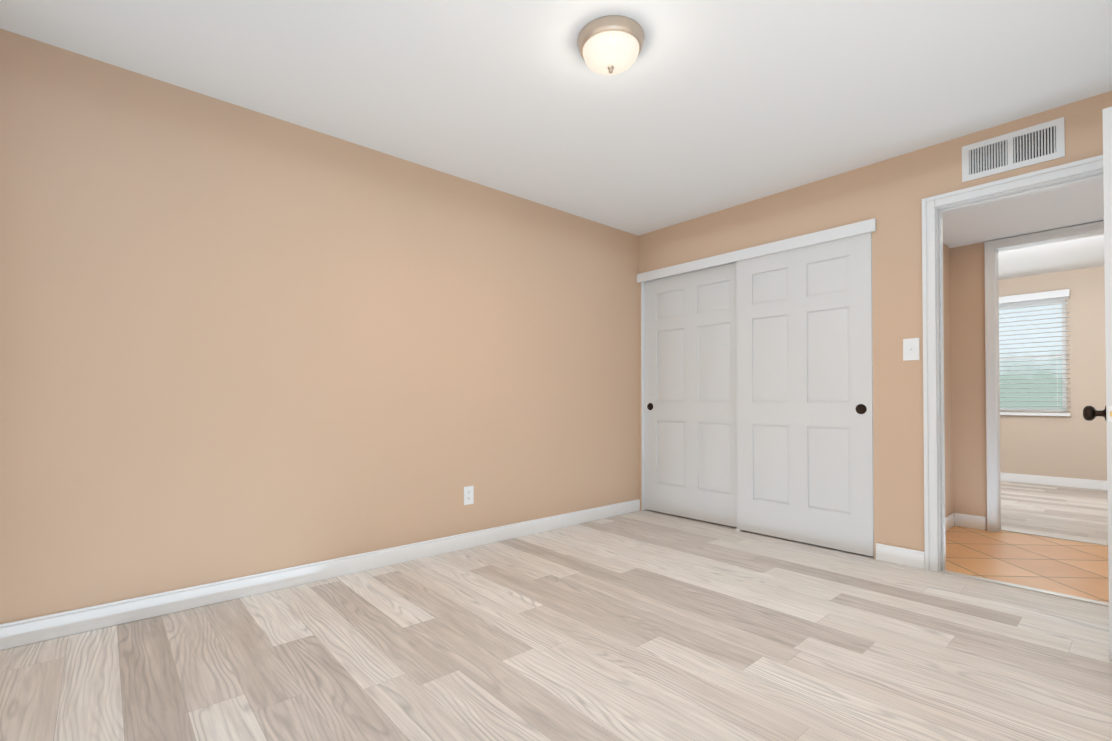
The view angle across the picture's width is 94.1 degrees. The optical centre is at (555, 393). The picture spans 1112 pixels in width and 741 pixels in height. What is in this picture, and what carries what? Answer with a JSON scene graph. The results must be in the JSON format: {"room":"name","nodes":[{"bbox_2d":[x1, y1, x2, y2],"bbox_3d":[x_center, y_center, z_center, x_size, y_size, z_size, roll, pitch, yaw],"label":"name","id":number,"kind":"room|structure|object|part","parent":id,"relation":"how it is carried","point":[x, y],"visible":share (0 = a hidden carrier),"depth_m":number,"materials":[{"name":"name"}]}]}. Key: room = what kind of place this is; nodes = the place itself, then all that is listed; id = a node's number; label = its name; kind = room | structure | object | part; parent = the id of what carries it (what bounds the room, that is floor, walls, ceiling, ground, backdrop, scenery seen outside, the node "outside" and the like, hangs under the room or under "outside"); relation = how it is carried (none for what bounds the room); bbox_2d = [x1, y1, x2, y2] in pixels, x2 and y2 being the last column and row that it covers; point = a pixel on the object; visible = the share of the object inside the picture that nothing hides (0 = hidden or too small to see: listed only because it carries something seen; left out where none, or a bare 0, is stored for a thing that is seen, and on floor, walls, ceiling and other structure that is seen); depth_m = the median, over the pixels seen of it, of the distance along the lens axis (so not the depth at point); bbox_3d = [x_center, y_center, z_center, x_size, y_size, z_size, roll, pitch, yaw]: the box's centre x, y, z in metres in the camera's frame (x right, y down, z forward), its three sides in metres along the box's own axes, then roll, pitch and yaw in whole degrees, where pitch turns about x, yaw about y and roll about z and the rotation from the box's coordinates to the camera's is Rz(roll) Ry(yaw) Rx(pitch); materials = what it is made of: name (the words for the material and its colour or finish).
{"room":"empty bedroom","nodes":[
{"label":"empty bedroom","id":0,"kind":"room"},
{"bbox_2d":[0,28,638,623],"bbox_3d":[-0.590,-0.201,3.476,5.040,2.420,0.120,1,-1,-41],"label":"wall","id":1,"kind":"structure","parent":0,"point":[238,340],"depth_m":2.60,"materials":[{"name":"beige paint"}]},
{"bbox_2d":[0,499,639,649],"bbox_3d":[-0.808,0.956,3.180,4.100,0.100,0.014,1,-1,-41],"label":"baseboard","id":2,"kind":"structure","parent":1,"relation":"attached to","point":[43,628],"depth_m":2.58,"materials":[{"name":"white wood"}]},
{"bbox_2d":[464,486,473,504],"bbox_3d":[-0.573,0.665,3.396,0.072,0.118,0.007,1,-1,-41],"label":"outlet","id":3,"kind":"object","parent":1,"relation":"attached to","point":[468,494],"visible":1,"depth_m":3.39,"materials":[{"name":"white plastic"}]},
{"bbox_2d":[0,510,1111,740],"bbox_3d":[0.506,1.024,2.214,5.040,0.060,3.440,1,-1,-41],"label":"floor","id":4,"kind":"structure","parent":0,"point":[642,625],"depth_m":1.95,"materials":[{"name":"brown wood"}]},
{"bbox_2d":[0,0,1111,279],"bbox_3d":[2.293,-1.465,3.149,8.920,0.100,4.440,1,-1,-41],"label":"ceiling","id":5,"kind":"structure","parent":0,"point":[698,108],"depth_m":2.33,"materials":[{"name":"white paint"}]},
{"bbox_2d":[578,15,643,74],"bbox_3d":[0.221,-1.361,2.084,0.268,0.134,0.268,1,-1,-41],"label":"flush-mount ceiling light","id":6,"kind":"object","parent":5,"relation":"attached to","point":[611,45],"visible":1,"depth_m":2.01,"materials":[{"name":"white glass"}]},
{"bbox_3d":[0.221,-1.353,2.084,0.226,0.070,0.226,1,-1,-41],"label":"lamp shade","id":7,"kind":"part","parent":6,"relation":"part of","materials":[{"name":"white glass"}]},
{"bbox_2d":[638,91,1111,558],"bbox_3d":[2.198,-0.207,2.970,0.120,2.420,4.320,1,-1,-41],"label":"wall","id":8,"kind":"structure","parent":0,"point":[889,195],"depth_m":3.10,"materials":[{"name":"beige paint"}]},
{"bbox_2d":[644,263,736,526],"bbox_3d":[1.107,0.009,4.203,0.038,1.995,0.955,1,-1,-41],"label":"closet door","id":9,"kind":"structure","parent":8,"relation":"in","point":[690,396],"depth_m":4.18,"materials":[{"name":"white wood"}]},
{"bbox_2d":[637,218,875,532],"bbox_3d":[1.366,-0.024,3.871,0.107,2.075,1.865,1,-1,-41],"label":"trim","id":10,"kind":"structure","parent":8,"relation":"attached to","point":[848,230],"depth_m":3.84,"materials":[{"name":"white wood"}]},
{"bbox_2d":[736,232,873,556],"bbox_3d":[1.652,0.000,3.518,0.038,1.995,0.900,1,-1,-41],"label":"closet door","id":11,"kind":"structure","parent":8,"relation":"in","point":[804,397],"depth_m":3.46,"materials":[{"name":"white wood"}]},
{"bbox_2d":[876,543,924,568],"bbox_3d":[2.384,0.949,2.642,0.014,0.100,1.334,1,-1,-41],"label":"baseboard","id":12,"kind":"structure","parent":8,"relation":"attached to","point":[901,556],"depth_m":3.04,"materials":[{"name":"white wood"}]},
{"bbox_2d":[903,338,919,360],"bbox_3d":[2.068,-0.260,3.013,0.019,0.128,0.080,1,-1,-41],"label":"light switch","id":13,"kind":"object","parent":8,"relation":"attached to","point":[911,350],"visible":1,"depth_m":3.01,"materials":[{"name":"white plastic"}]},
{"bbox_2d":[922,155,1102,571],"bbox_3d":[2.449,-0.061,2.663,0.144,2.122,0.904,1,-1,-41],"label":"door frame","id":14,"kind":"structure","parent":8,"relation":"attached to","point":[930,426],"depth_m":2.93,"materials":[{"name":"white wood"}]},
{"bbox_2d":[962,117,1064,182],"bbox_3d":[2.367,-1.263,2.694,0.007,0.195,0.403,1,-1,-41],"label":"air vent","id":15,"kind":"object","parent":8,"relation":"in","point":[1036,144],"visible":1,"depth_m":2.68,"materials":[{"name":"white metal"}]},
{"bbox_2d":[940,570,1108,605],"bbox_3d":[2.434,0.996,2.637,0.046,0.006,0.770,1,-1,-41],"label":"trim","id":16,"kind":"structure","parent":8,"relation":"attached to","point":[1031,589],"depth_m":2.64,"materials":[{"name":"white wood"}]},
{"bbox_2d":[1083,107,1111,660],"bbox_3d":[2.343,-0.036,2.120,0.777,2.035,0.175,1,-1,-37],"label":"bedroom door","id":17,"kind":"structure","parent":8,"relation":"in","point":[1090,413],"depth_m":1.90,"materials":[{"name":"white wood"}]},
{"bbox_2d":[943,243,952,516],"bbox_3d":[2.590,-0.198,3.674,1.400,2.420,0.120,1,-1,-41],"label":"wall","id":18,"kind":"structure","parent":0,"point":[947,378],"depth_m":3.94,"materials":[{"name":"beige paint"}]},
{"bbox_2d":[945,513,956,531],"bbox_3d":[2.591,0.960,3.569,1.280,0.100,0.018,1,-1,-41],"label":"baseboard","id":19,"kind":"structure","parent":18,"relation":"attached to","point":[951,520],"depth_m":3.90,"materials":[{"name":"white wood"}]},
{"bbox_2d":[950,242,986,529],"bbox_3d":[3.853,-0.204,3.206,0.120,2.420,2.250,1,-1,-41],"label":"wall","id":20,"kind":"structure","parent":0,"point":[968,398],"depth_m":3.93,"materials":[{"name":"beige paint"}]},
{"bbox_2d":[984,221,1103,531],"bbox_3d":[3.531,-0.062,3.554,0.144,2.145,0.880,1,-1,-41],"label":"door frame","id":21,"kind":"structure","parent":20,"relation":"attached to","point":[990,371],"depth_m":3.81,"materials":[{"name":"white wood"}]},
{"bbox_2d":[1000,529,1107,545],"bbox_3d":[3.568,1.008,3.573,0.045,0.006,0.760,1,-1,-41],"label":"trim","id":22,"kind":"structure","parent":20,"relation":"attached to","point":[1055,537],"depth_m":3.62,"materials":[{"name":"white wood"}]},
{"bbox_2d":[943,178,1103,247],"bbox_3d":[3.328,-1.209,2.756,1.280,0.120,2.490,1,-1,-41],"label":"ceiling","id":23,"kind":"structure","parent":0,"point":[1081,203],"depth_m":3.31,"materials":[{"name":"white paint"}]},
{"bbox_2d":[945,526,1108,602],"bbox_3d":[3.331,1.030,2.733,1.470,0.060,2.490,1,-1,-41],"label":"floor","id":24,"kind":"structure","parent":0,"point":[1072,568],"depth_m":3.12,"materials":[{"name":"orange tile"}]},
{"bbox_2d":[999,266,1106,480],"bbox_3d":[5.764,-0.172,5.850,0.120,2.420,3.700,1,-1,-41],"label":"wall","id":25,"kind":"structure","parent":0,"point":[1073,444],"depth_m":5.76,"materials":[{"name":"beige paint"}]},
{"bbox_2d":[999,299,1066,411],"bbox_3d":[5.485,-0.433,6.200,0.040,1.280,0.910,1,-1,-41],"label":"room window","id":26,"kind":"structure","parent":25,"relation":"in","point":[1025,397],"depth_m":6.07,"materials":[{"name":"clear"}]},
{"bbox_2d":[999,289,1069,415],"bbox_3d":[5.393,-0.454,6.120,0.084,1.410,0.986,1,-1,-41],"label":"blinds","id":27,"kind":"object","parent":26,"relation":"attached to","point":[1036,297],"visible":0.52,"depth_m":5.96,"materials":[{"name":"white plastic"}]},
{"bbox_2d":[1001,472,1106,489],"bbox_3d":[5.712,0.987,5.790,0.018,0.100,3.700,1,-1,-41],"label":"baseboard","id":28,"kind":"structure","parent":25,"relation":"attached to","point":[1063,481],"depth_m":5.84,"materials":[{"name":"white wood"}]},
{"bbox_2d":[1001,481,1107,543],"bbox_3d":[4.607,1.056,4.819,3.200,0.060,3.940,1,-1,-41],"label":"floor","id":29,"kind":"structure","parent":0,"point":[1068,512],"depth_m":4.54,"materials":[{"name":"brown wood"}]}
]}

